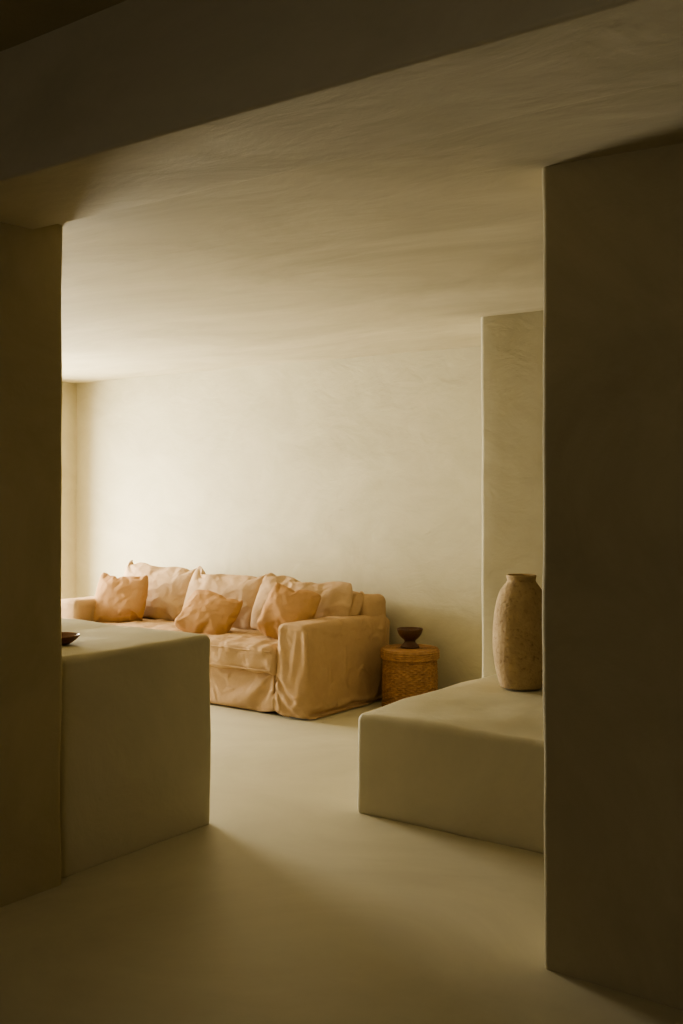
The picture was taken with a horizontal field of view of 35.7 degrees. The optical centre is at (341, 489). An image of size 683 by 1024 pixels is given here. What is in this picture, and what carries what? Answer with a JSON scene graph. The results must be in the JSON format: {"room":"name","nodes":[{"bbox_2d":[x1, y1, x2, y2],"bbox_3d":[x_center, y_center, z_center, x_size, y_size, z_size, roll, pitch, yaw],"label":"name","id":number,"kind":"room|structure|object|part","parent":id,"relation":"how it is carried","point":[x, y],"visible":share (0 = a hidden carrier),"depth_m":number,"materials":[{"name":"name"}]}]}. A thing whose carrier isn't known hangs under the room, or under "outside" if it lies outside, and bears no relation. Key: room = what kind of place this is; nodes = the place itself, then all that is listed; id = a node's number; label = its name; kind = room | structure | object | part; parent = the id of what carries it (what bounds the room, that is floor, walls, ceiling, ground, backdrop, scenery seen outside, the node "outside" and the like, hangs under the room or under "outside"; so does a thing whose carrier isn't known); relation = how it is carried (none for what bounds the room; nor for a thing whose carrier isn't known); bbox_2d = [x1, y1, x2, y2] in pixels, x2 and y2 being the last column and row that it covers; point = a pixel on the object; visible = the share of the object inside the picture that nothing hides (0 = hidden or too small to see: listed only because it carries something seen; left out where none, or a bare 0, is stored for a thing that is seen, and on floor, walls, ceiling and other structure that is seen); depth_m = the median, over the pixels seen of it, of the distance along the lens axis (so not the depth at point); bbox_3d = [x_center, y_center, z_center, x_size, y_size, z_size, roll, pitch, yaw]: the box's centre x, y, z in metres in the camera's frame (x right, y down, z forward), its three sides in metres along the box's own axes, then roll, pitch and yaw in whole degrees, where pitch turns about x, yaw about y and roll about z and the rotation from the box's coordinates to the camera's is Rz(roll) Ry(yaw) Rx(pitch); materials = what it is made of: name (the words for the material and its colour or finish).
{"room":"living room","nodes":[
{"label":"living room","id":0,"kind":"room"},
{"bbox_2d":[0,222,62,907],"bbox_3d":[-2.628,0.075,2.210,0.358,2.959,4.824,0,0,37],"label":"wall","id":1,"kind":"structure","parent":0,"point":[30,259],"depth_m":3.91,"materials":[{"name":"paint"}]},
{"bbox_2d":[0,0,125,51],"bbox_3d":[-0.613,-1.480,0.517,5.605,0.246,4.504,0,0,37],"label":"ceiling","id":2,"kind":"structure","parent":0,"point":[21,21],"depth_m":3.04,"materials":[{"name":"paint"}]},
{"bbox_2d":[0,0,682,228],"bbox_3d":[0.694,-1.180,2.278,5.603,0.445,0.470,0,0,37],"label":"beam","id":3,"kind":"structure","parent":2,"relation":"attached to","point":[128,103],"depth_m":2.76,"materials":[{"name":"paint"}]},
{"bbox_2d":[61,382,76,598],"bbox_3d":[-2.750,0.225,9.815,0.280,2.650,0.720,0,0,37],"label":"wall","id":4,"kind":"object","parent":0,"point":[69,390],"visible":0.06,"depth_m":9.87,"materials":[{"name":"paint"}]},
{"bbox_2d":[76,346,481,689],"bbox_3d":[1.395,0.100,7.247,10.406,3.008,0.309,0,0,37],"label":"wall","id":5,"kind":"structure","parent":0,"point":[365,472],"depth_m":8.27,"materials":[{"name":"paint"}]},
{"bbox_2d":[0,699,682,1023],"bbox_3d":[-1.168,1.600,3.795,10.400,0.200,9.100,0,0,37],"label":"floor","id":6,"kind":"structure","parent":0,"point":[293,904],"depth_m":3.69,"materials":[{"name":"beige concrete"}]},
{"bbox_2d":[60,618,210,877],"bbox_3d":[-1.591,1.086,4.995,1.906,0.886,0.870,0,0,37],"label":"counter","id":7,"kind":"object","parent":6,"relation":"on","point":[135,751],"depth_m":4.41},
{"bbox_2d":[62,632,79,644],"bbox_3d":[-1.185,0.625,4.442,0.177,0.039,0.177,0,0,37],"label":"wooden dish","id":8,"kind":"object","parent":7,"relation":"on","point":[67,637],"visible":0.41,"depth_m":4.42,"materials":[{"name":"brown wood"}]},
{"bbox_2d":[61,560,389,718],"bbox_3d":[-0.951,1.045,8.030,2.598,0.926,1.109,0,0,37],"label":"sofa","id":9,"kind":"object","parent":6,"relation":"on","point":[329,663],"visible":0.62,"depth_m":7.35,"materials":[{"name":"fabric"}]},
{"bbox_3d":[-1.859,1.177,8.706,0.333,0.662,1.063,0,0,37],"label":"arm","id":10,"kind":"part","parent":9,"relation":"part of","materials":[{"name":"fabric"}]},
{"bbox_2d":[93,572,148,622],"bbox_3d":[-1.749,0.857,8.391,0.435,0.397,0.211,0,0,15],"label":"throw pillow","id":11,"kind":"object","parent":9,"relation":"on","point":[118,598],"visible":0.99,"depth_m":8.33,"materials":[{"name":"beige fabric"}]},
{"bbox_2d":[99,617,176,630],"bbox_3d":[-1.439,1.129,8.225,1.053,0.215,0.830,0,0,37],"label":"seat cushion","id":12,"kind":"object","parent":9,"relation":"on","point":[160,623],"depth_m":8.18,"materials":[{"name":"fabric"}]},
{"bbox_2d":[124,560,196,621],"bbox_3d":[-1.476,0.831,8.581,0.853,0.498,0.250,2,-13,33],"label":"cushion","id":13,"kind":"object","parent":9,"relation":"on","point":[170,587],"depth_m":8.43,"materials":[{"name":"fabric"}]},
{"bbox_2d":[173,590,242,634],"bbox_3d":[-0.978,0.921,7.764,0.460,0.348,0.306,0,0,24],"label":"throw pillow","id":14,"kind":"object","parent":9,"relation":"on","point":[204,611],"visible":0.88,"depth_m":7.69,"materials":[{"name":"beige fabric"}]},
{"bbox_2d":[184,566,263,629],"bbox_3d":[-0.872,0.841,8.111,0.826,0.487,0.238,2,-15,34],"label":"cushion","id":15,"kind":"object","parent":9,"relation":"on","point":[249,589],"depth_m":7.98,"materials":[{"name":"fabric"}]},
{"bbox_2d":[197,628,277,674],"bbox_3d":[-0.622,1.128,7.618,1.053,0.214,0.830,0,0,37],"label":"seat cushion","id":16,"kind":"object","parent":9,"relation":"on","point":[238,651],"depth_m":7.22,"materials":[{"name":"fabric"}]},
{"bbox_2d":[257,583,320,638],"bbox_3d":[-0.368,0.858,7.367,0.420,0.398,0.229,0,0,27],"label":"throw pillow","id":17,"kind":"object","parent":9,"relation":"on","point":[283,604],"visible":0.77,"depth_m":7.32,"materials":[{"name":"beige fabric"}]},
{"bbox_2d":[250,573,352,629],"bbox_3d":[-0.293,0.848,7.667,0.848,0.482,0.240,7,-14,34],"label":"cushion","id":18,"kind":"object","parent":9,"relation":"on","point":[336,600],"depth_m":7.58,"materials":[{"name":"fabric"}]},
{"bbox_3d":[-0.050,1.187,7.352,0.338,0.611,1.048,0,0,37],"label":"arm","id":19,"kind":"part","parent":9,"relation":"part of","materials":[{"name":"fabric"}]},
{"bbox_2d":[349,589,363,615],"bbox_3d":[-0.066,0.848,7.623,0.480,0.346,0.182,7,-22,37],"label":"cushion","id":20,"kind":"object","parent":9,"relation":"on","point":[356,598],"depth_m":7.49,"materials":[{"name":"fabric"}]},
{"bbox_3d":[-0.718,1.125,8.326,2.527,0.766,0.356,0,0,37],"label":"frame","id":21,"kind":"part","parent":9,"relation":"part of","materials":[{"name":"fabric"}]},
{"bbox_2d":[380,644,439,706],"bbox_3d":[0.473,1.295,7.346,0.411,0.406,0.411,0,0,-33],"label":"side table","id":22,"kind":"object","parent":6,"relation":"on","point":[406,673],"visible":0.78,"depth_m":7.19,"materials":[{"name":"brown wicker"}]},
{"bbox_2d":[397,627,422,648],"bbox_3d":[0.473,1.024,7.346,0.180,0.132,0.180,0,0,37],"label":"pedestal bowl","id":23,"kind":"object","parent":22,"relation":"on","point":[409,634],"visible":1,"depth_m":7.30,"materials":[{"name":"brown wood"}]},
{"bbox_2d":[357,674,543,853],"bbox_3d":[2.271,1.277,4.166,4.496,0.502,1.416,0,0,37],"label":"bench","id":24,"kind":"object","parent":6,"relation":"on","point":[466,759],"visible":0.53,"depth_m":4.68,"materials":[{"name":"beige concrete"}]},
{"bbox_2d":[493,574,542,689],"bbox_3d":[0.942,0.737,5.552,0.301,0.587,0.299,0,0,37],"label":"stone vase","id":25,"kind":"object","parent":24,"relation":"on","point":[517,621],"visible":0.93,"depth_m":5.44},
{"bbox_2d":[59,80,682,382],"bbox_3d":[0.144,-1.155,5.560,10.413,0.319,4.520,0,0,37],"label":"ceiling","id":26,"kind":"structure","parent":0,"point":[406,247],"depth_m":4.53,"materials":[{"name":"paint"}]},
{"bbox_2d":[481,310,543,677],"bbox_3d":[3.117,0.225,5.135,4.930,2.659,1.149,0,0,37],"label":"wall","id":27,"kind":"structure","parent":0,"point":[511,344],"depth_m":6.03,"materials":[{"name":"paint"}]},
{"bbox_2d":[542,143,682,1010],"bbox_3d":[2.115,0.225,2.415,3.492,2.662,0.332,0,0,37],"label":"wall","id":28,"kind":"structure","parent":0,"point":[612,580],"depth_m":3.18,"materials":[{"name":"paint"}]}
]}

